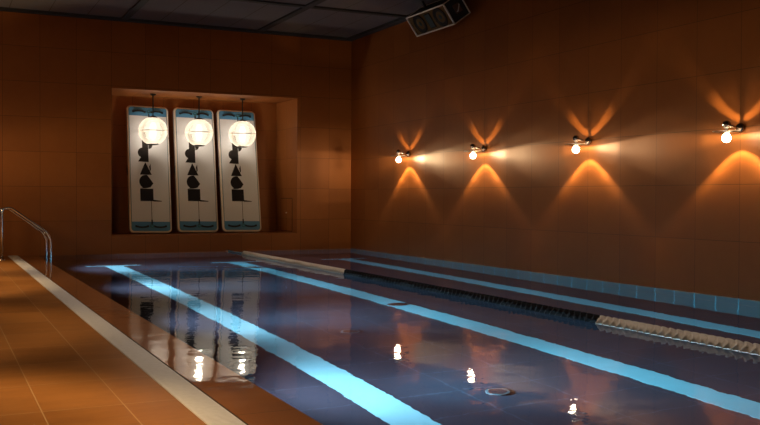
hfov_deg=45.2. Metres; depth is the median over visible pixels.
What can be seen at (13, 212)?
handrail
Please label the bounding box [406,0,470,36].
loudspeaker
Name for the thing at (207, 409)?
overflow grating
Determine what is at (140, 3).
trim
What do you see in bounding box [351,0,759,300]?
wall
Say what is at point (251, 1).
trim
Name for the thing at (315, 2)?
trim
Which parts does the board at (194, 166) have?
panel, panel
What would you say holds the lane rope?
on the pool water
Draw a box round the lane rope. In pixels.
[226,249,759,354]
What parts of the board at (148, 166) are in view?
panel, panel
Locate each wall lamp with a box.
[396,150,410,156]
[464,144,486,151]
[565,135,591,144]
[715,120,744,132]
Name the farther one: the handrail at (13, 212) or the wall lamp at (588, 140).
the handrail at (13, 212)
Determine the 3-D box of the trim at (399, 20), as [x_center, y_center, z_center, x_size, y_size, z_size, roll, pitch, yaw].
[3.561,-3.247,9.434,0.140,0.055,18.860,0,1,-26]
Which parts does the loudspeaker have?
handle plate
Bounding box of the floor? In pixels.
[0,256,206,424]
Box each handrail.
[0,207,47,257]
[0,207,51,259]
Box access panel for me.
[281,198,291,231]
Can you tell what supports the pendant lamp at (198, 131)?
hanging from the wall at (68, 84)
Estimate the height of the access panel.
0.657 m
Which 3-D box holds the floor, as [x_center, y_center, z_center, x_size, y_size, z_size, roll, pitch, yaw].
[-3.495,0.960,6.157,3.075,0.120,19.000,0,1,-26]
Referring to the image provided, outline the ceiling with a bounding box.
[0,0,437,36]
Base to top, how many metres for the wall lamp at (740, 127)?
0.225 m
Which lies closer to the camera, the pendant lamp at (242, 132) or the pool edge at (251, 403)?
the pool edge at (251, 403)
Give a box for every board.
[126,105,171,233]
[173,107,217,232]
[216,110,260,231]
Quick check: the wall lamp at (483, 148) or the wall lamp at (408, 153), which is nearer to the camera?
the wall lamp at (483, 148)
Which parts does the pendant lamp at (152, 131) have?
stem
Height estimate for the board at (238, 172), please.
2.415 m
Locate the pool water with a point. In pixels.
(336, 348)
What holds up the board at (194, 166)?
on the wall at (68, 84)
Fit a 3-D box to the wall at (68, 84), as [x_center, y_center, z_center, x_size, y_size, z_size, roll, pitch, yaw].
[-5.067,-1.294,16.595,9.400,4.261,1.220,0,1,-26]
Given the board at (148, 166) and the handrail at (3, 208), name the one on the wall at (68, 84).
the board at (148, 166)
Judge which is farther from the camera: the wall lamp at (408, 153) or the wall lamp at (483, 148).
the wall lamp at (408, 153)
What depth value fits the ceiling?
15.40 m
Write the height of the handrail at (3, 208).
1.392 m
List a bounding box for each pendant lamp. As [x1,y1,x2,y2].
[138,94,167,144]
[185,96,212,146]
[229,98,255,147]
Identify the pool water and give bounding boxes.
[39,249,759,424]
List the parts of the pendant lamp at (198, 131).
stem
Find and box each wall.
[0,11,350,255]
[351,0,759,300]
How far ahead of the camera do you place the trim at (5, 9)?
16.37 m
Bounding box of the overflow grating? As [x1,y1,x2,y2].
[8,256,247,424]
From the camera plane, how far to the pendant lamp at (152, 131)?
16.95 m
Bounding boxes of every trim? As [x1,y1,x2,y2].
[0,7,353,40]
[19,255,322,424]
[121,0,148,19]
[231,0,405,17]
[257,0,325,31]
[348,13,411,39]
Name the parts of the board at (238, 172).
panel, panel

